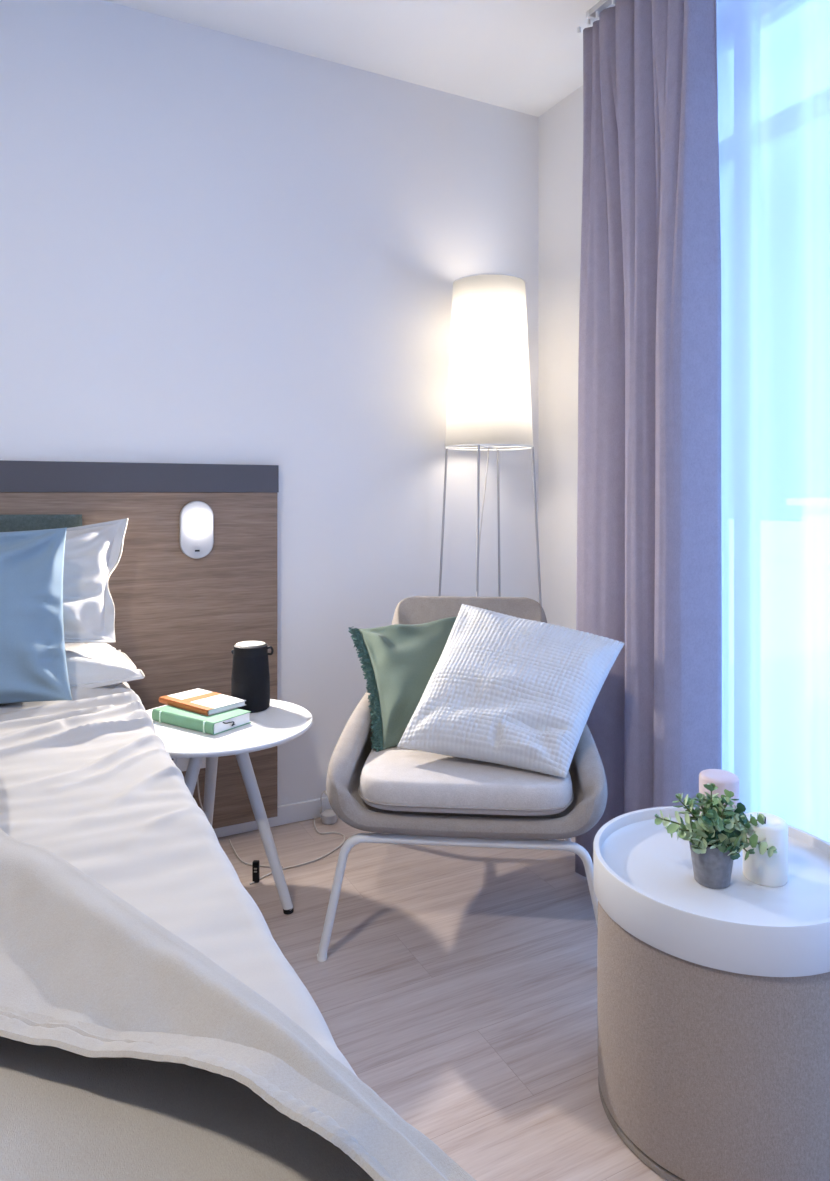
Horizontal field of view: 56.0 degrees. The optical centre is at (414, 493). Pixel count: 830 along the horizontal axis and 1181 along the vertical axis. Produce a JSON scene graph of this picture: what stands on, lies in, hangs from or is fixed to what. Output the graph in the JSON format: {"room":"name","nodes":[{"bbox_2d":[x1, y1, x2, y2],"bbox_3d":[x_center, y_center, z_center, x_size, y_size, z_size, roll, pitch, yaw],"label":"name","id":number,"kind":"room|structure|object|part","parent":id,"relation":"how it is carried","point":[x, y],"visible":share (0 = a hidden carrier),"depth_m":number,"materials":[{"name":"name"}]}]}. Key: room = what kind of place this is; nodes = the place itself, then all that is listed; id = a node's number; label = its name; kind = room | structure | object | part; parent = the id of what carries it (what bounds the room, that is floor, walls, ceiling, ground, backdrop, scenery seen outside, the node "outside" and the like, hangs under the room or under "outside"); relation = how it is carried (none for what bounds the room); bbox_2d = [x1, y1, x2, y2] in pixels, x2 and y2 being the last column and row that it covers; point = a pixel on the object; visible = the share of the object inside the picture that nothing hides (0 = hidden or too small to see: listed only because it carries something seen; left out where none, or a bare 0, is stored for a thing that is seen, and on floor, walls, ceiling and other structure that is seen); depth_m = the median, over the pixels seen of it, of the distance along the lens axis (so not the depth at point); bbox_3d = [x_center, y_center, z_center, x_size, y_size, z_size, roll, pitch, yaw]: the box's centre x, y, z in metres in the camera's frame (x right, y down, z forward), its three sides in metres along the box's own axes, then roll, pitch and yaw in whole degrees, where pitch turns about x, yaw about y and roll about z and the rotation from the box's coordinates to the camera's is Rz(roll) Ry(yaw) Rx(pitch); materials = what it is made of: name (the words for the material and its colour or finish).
{"room":"bedroom","nodes":[
{"label":"bedroom","id":0,"kind":"room"},
{"bbox_2d":[0,0,537,805],"bbox_3d":[-1.669,-0.139,2.042,5.185,2.618,0.250,0,0,-27],"label":"wall","id":1,"kind":"structure","parent":0,"point":[217,247],"depth_m":2.53,"materials":[{"name":"white paint"}]},
{"bbox_2d":[0,460,278,828],"bbox_3d":[-1.493,0.469,1.962,2.365,1.122,0.024,0,0,-27],"label":"headboard","id":2,"kind":"object","parent":1,"relation":"attached to","point":[180,618],"visible":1,"depth_m":2.36,"materials":[{"name":"brown wood"}]},
{"bbox_2d":[0,514,81,531],"bbox_3d":[-1.293,0.260,2.039,0.792,0.420,0.020,0,0,-27],"label":"cushion","id":3,"kind":"object","parent":2,"relation":"attached to","point":[24,522],"visible":0.23,"depth_m":2.16,"materials":[{"name":"green fabric"}]},
{"bbox_2d":[171,757,205,771],"bbox_3d":[-0.700,0.794,2.350,0.160,0.082,0.014,0,0,-27],"label":"wall socket","id":4,"kind":"object","parent":2,"relation":"attached to","point":[181,763],"visible":0.11,"depth_m":2.35,"materials":[{"name":"white plastic"}]},
{"bbox_2d":[171,757,178,764],"bbox_3d":[-0.734,0.794,2.327,0.055,0.055,0.004,0,0,-27],"label":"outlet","id":5,"kind":"object","parent":4,"relation":"attached to","point":[176,760],"depth_m":2.34,"materials":[{"name":"white plastic"}]},
{"bbox_2d":[180,501,213,558],"bbox_3d":[-0.662,0.108,2.368,0.100,0.175,0.016,0,0,-27],"label":"wall light","id":6,"kind":"object","parent":2,"relation":"attached to","point":[196,517],"visible":1,"depth_m":2.36,"materials":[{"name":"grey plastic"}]},
{"bbox_2d":[214,797,331,837],"bbox_3d":[-1.609,1.040,1.925,4.685,0.060,0.013,0,0,-27],"label":"baseboard","id":7,"kind":"structure","parent":1,"relation":"attached to","point":[309,809],"depth_m":2.53,"materials":[{"name":"white"}]},
{"bbox_2d":[104,0,614,116],"bbox_3d":[-0.509,-1.548,-0.230,5.185,0.200,5.353,0,0,-27],"label":"ceiling","id":8,"kind":"structure","parent":0,"point":[523,56],"depth_m":2.47,"materials":[{"name":"white paint"}]},
{"bbox_2d":[586,0,611,19],"bbox_3d":[1.411,-1.438,0.750,0.151,0.020,3.652,0,0,-27],"label":"rail","id":9,"kind":"object","parent":8,"relation":"attached to","point":[601,5],"visible":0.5,"depth_m":2.30,"materials":[{"name":"silver metal"}]},
{"bbox_2d":[575,0,721,876],"bbox_3d":[0.584,-0.183,2.158,0.179,2.494,0.486,0,0,-33],"label":"curtain","id":10,"kind":"object","parent":9,"relation":"hanging from","point":[649,554],"visible":0.85,"depth_m":2.04,"materials":[{"name":"fabric"}]},
{"bbox_2d":[716,0,829,842],"bbox_3d":[1.426,-0.178,0.857,0.069,2.473,3.630,0,0,-27],"label":"sheer curtain","id":11,"kind":"object","parent":9,"relation":"hanging from","point":[773,56],"visible":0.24,"depth_m":1.90,"materials":[{"name":"white fabric"}]},
{"bbox_2d":[217,816,666,1180],"bbox_3d":[-0.509,1.120,-0.230,4.685,0.100,4.853,0,0,-27],"label":"floor","id":12,"kind":"structure","parent":0,"point":[458,984],"depth_m":1.70,"materials":[{"name":"brown wood"}]},
{"bbox_2d":[146,699,312,914],"bbox_3d":[-0.509,0.828,2.007,0.486,0.487,0.490,0,0,-27],"label":"side table","id":13,"kind":"object","parent":12,"relation":"on","point":[282,722],"visible":0.52,"depth_m":1.99,"materials":[{"name":"white paint"}]},
{"bbox_3d":[-0.582,0.833,1.910,0.033,0.465,0.182,0,0,37],"label":"leg","id":14,"kind":"part","parent":13,"relation":"part of","materials":[{"name":"white paint"}]},
{"bbox_2d":[152,705,250,734],"bbox_3d":[-0.551,0.575,2.016,0.233,0.030,0.130,0,0,33],"label":"book","id":15,"kind":"object","parent":13,"relation":"on","point":[214,724],"visible":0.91,"depth_m":1.97,"materials":[{"name":"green paper"}]},
{"bbox_2d":[159,688,245,715],"bbox_3d":[-0.567,0.552,2.077,0.206,0.014,0.127,0,0,38],"label":"notebook","id":16,"kind":"object","parent":15,"relation":"on","point":[204,702],"visible":1,"depth_m":2.06,"materials":[{"name":"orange paper"}]},
{"bbox_3d":[-0.564,0.833,2.131,0.033,0.467,0.217,0,0,-24],"label":"leg","id":17,"kind":"part","parent":13,"relation":"part of","materials":[{"name":"white paint"}]},
{"bbox_2d":[231,641,273,712],"bbox_3d":[-0.450,0.500,2.146,0.109,0.178,0.105,0,0,-27],"label":"speaker","id":18,"kind":"object","parent":13,"relation":"on","point":[250,679],"visible":0.94,"depth_m":2.10},
{"bbox_3d":[-0.399,0.431,2.145,0.021,0.025,0.007,0,0,0],"label":"loop handle","id":19,"kind":"part","parent":18,"relation":"part of","materials":[{"name":"black plastic"}]},
{"bbox_3d":[-0.395,0.833,2.001,0.167,0.465,0.033,0,0,2],"label":"leg","id":20,"kind":"part","parent":13,"relation":"part of","materials":[{"name":"white paint"}]},
{"bbox_2d":[252,860,259,882],"bbox_3d":[-0.439,1.041,2.151,0.018,0.058,0.015,0,0,0],"label":"plug","id":21,"kind":"object","parent":12,"relation":"on","point":[256,863],"visible":1,"depth_m":2.14,"materials":[{"name":"black plastic"}]},
{"bbox_2d":[197,779,344,884],"bbox_3d":[-0.414,0.952,2.369,0.452,0.251,0.388,0,0,-27],"label":"power cord","id":22,"kind":"object","parent":12,"relation":"on","point":[328,816],"visible":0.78,"depth_m":2.45,"materials":[{"name":"grey plastic"}]},
{"bbox_2d":[317,596,606,961],"bbox_3d":[0.138,0.690,2.061,0.678,0.761,0.701,0,0,5],"label":"armchair","id":23,"kind":"object","parent":12,"relation":"on","point":[416,797],"visible":0.59,"depth_m":1.76,"materials":[{"name":"fabric"}]},
{"bbox_2d":[348,609,487,751],"bbox_3d":[0.041,0.491,2.107,0.414,0.312,0.284,0,0,-12],"label":"cushion","id":24,"kind":"object","parent":23,"relation":"on","point":[399,661],"visible":0.64,"depth_m":2.07,"materials":[{"name":"green fabric"}]},
{"bbox_3d":[0.112,0.920,1.766,0.674,0.287,0.021,0,0,5],"label":"leg frame","id":25,"kind":"part","parent":23,"relation":"part of","materials":[{"name":"white metal"}]},
{"bbox_2d":[359,746,571,815],"bbox_3d":[0.130,0.669,1.974,0.494,0.078,0.522,0,0,5],"label":"seat cushion","id":26,"kind":"object","parent":23,"relation":"on","point":[396,778],"depth_m":1.74,"materials":[{"name":"fabric"}]},
{"bbox_2d":[397,604,624,777],"bbox_3d":[0.244,0.471,1.908,0.473,0.337,0.347,0,0,25],"label":"cushion","id":27,"kind":"object","parent":23,"relation":"on","point":[507,690],"visible":1,"depth_m":1.84,"materials":[{"name":"white fabric"}]},
{"bbox_2d":[438,273,541,605],"bbox_3d":[0.254,0.172,2.680,0.310,1.793,0.310,0,0,-27],"label":"floor lamp","id":28,"kind":"object","parent":12,"relation":"on","point":[489,398],"visible":0.91,"depth_m":2.56,"materials":[{"name":"white fabric"}]},
{"bbox_3d":[0.081,0.454,2.736,0.071,1.228,0.008,0,0,18],"label":"leg","id":29,"kind":"part","parent":28,"relation":"part of","materials":[{"name":"grey metal"}]},
{"bbox_3d":[0.198,0.454,2.507,0.008,1.228,0.071,0,0,18],"label":"leg","id":30,"kind":"part","parent":28,"relation":"part of","materials":[{"name":"grey metal"}]},
{"bbox_3d":[0.223,0.445,2.585,0.006,1.211,0.205,0,0,18],"label":"lamp cord","id":31,"kind":"part","parent":28,"relation":"part of","materials":[{"name":"grey plastic"}]},
{"bbox_3d":[0.254,-0.441,2.680,0.301,0.562,0.301,0,0,-27],"label":"lamp shade","id":32,"kind":"part","parent":28,"relation":"part of","materials":[{"name":"white fabric"}]},
{"bbox_3d":[0.310,0.454,2.853,0.008,1.228,0.071,0,0,18],"label":"leg","id":33,"kind":"part","parent":28,"relation":"part of","materials":[{"name":"grey metal"}]},
{"bbox_3d":[0.427,0.454,2.624,0.071,1.228,0.008,0,0,18],"label":"leg","id":34,"kind":"part","parent":28,"relation":"part of","materials":[{"name":"grey metal"}]},
{"bbox_2d":[593,806,829,1180],"bbox_3d":[0.540,0.853,1.366,0.445,0.435,0.445,0,0,-27],"label":"table","id":35,"kind":"object","parent":12,"relation":"on","point":[713,1005],"visible":0.89,"depth_m":1.19,"materials":[{"name":"fabric"}]},
{"bbox_2d":[593,806,829,976],"bbox_3d":[0.540,0.672,1.366,0.445,0.074,0.445,0,0,-27],"label":"tray","id":36,"kind":"object","parent":35,"relation":"on","point":[644,882],"depth_m":1.25,"materials":[{"name":"white paint"}]},
{"bbox_2d":[654,783,776,888],"bbox_3d":[0.501,0.578,1.314,0.174,0.158,0.135,0,0,-27],"label":"potted plant","id":37,"kind":"object","parent":35,"relation":"on","point":[715,837],"visible":1,"depth_m":1.30,"materials":[{"name":"green plant"}]},
{"bbox_3d":[0.504,0.621,1.324,0.076,0.072,0.076,0,0,-27],"label":"pot","id":38,"kind":"part","parent":37,"relation":"part of","materials":[{"name":"grey concrete"}]},
{"bbox_2d":[699,769,738,815],"bbox_3d":[0.585,0.598,1.500,0.072,0.118,0.072,0,0,-27],"label":"pillar candle","id":39,"kind":"object","parent":35,"relation":"on","point":[723,779],"visible":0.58,"depth_m":1.48,"materials":[{"name":"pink wax"}]},
{"bbox_2d":[743,812,787,886],"bbox_3d":[0.600,0.606,1.338,0.071,0.103,0.071,0,0,-27],"label":"pillar candle","id":40,"kind":"object","parent":35,"relation":"on","point":[764,870],"visible":0.81,"depth_m":1.31,"materials":[{"name":"white wax"}]},
{"bbox_3d":[-1.158,0.799,0.972,1.697,0.542,2.025,0,0,-27],"label":"bed","id":41,"kind":"object","parent":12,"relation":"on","visible":0},
{"bbox_2d":[0,682,356,1075],"bbox_3d":[-1.138,0.532,0.964,1.710,0.112,2.045,0,0,-27],"label":"fitted sheet","id":42,"kind":"object","parent":41,"relation":"on","point":[88,780],"visible":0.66,"depth_m":1.19,"materials":[{"name":"fabric"}]},
{"bbox_2d":[0,528,71,703],"bbox_3d":[-1.089,0.289,1.798,0.542,0.409,0.208,0,0,-27],"label":"pillow","id":43,"kind":"object","parent":42,"relation":"on","point":[33,664],"visible":1,"depth_m":1.84,"materials":[{"name":"blue fabric"}]},
{"bbox_2d":[65,643,144,687],"bbox_3d":[-1.092,0.448,1.951,0.759,0.124,0.286,0,0,-27],"label":"pillow","id":44,"kind":"object","parent":42,"relation":"on","point":[89,665],"visible":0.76,"depth_m":1.99,"materials":[{"name":"fabric"}]},
{"bbox_2d":[63,518,127,642],"bbox_3d":[-1.119,0.228,1.980,0.756,0.334,0.209,0,0,-27],"label":"upright pillow","id":45,"kind":"object","parent":44,"relation":"on","point":[92,552],"visible":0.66,"depth_m":2.08,"materials":[{"name":"glossy fabric"}]},
{"bbox_2d":[0,827,475,1180],"bbox_3d":[-0.907,0.509,0.694,1.616,0.193,1.660,0,0,-27],"label":"duvet","id":46,"kind":"object","parent":42,"relation":"on","point":[128,1053],"visible":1,"depth_m":0.63,"materials":[{"name":"fabric"}]},
{"bbox_2d":[538,85,582,629],"bbox_3d":[1.689,-0.139,0.892,0.250,2.618,4.853,0,0,-27],"label":"wall","id":47,"kind":"structure","parent":0,"point":[560,128],"depth_m":2.88,"materials":[{"name":"white paint"}]}
]}

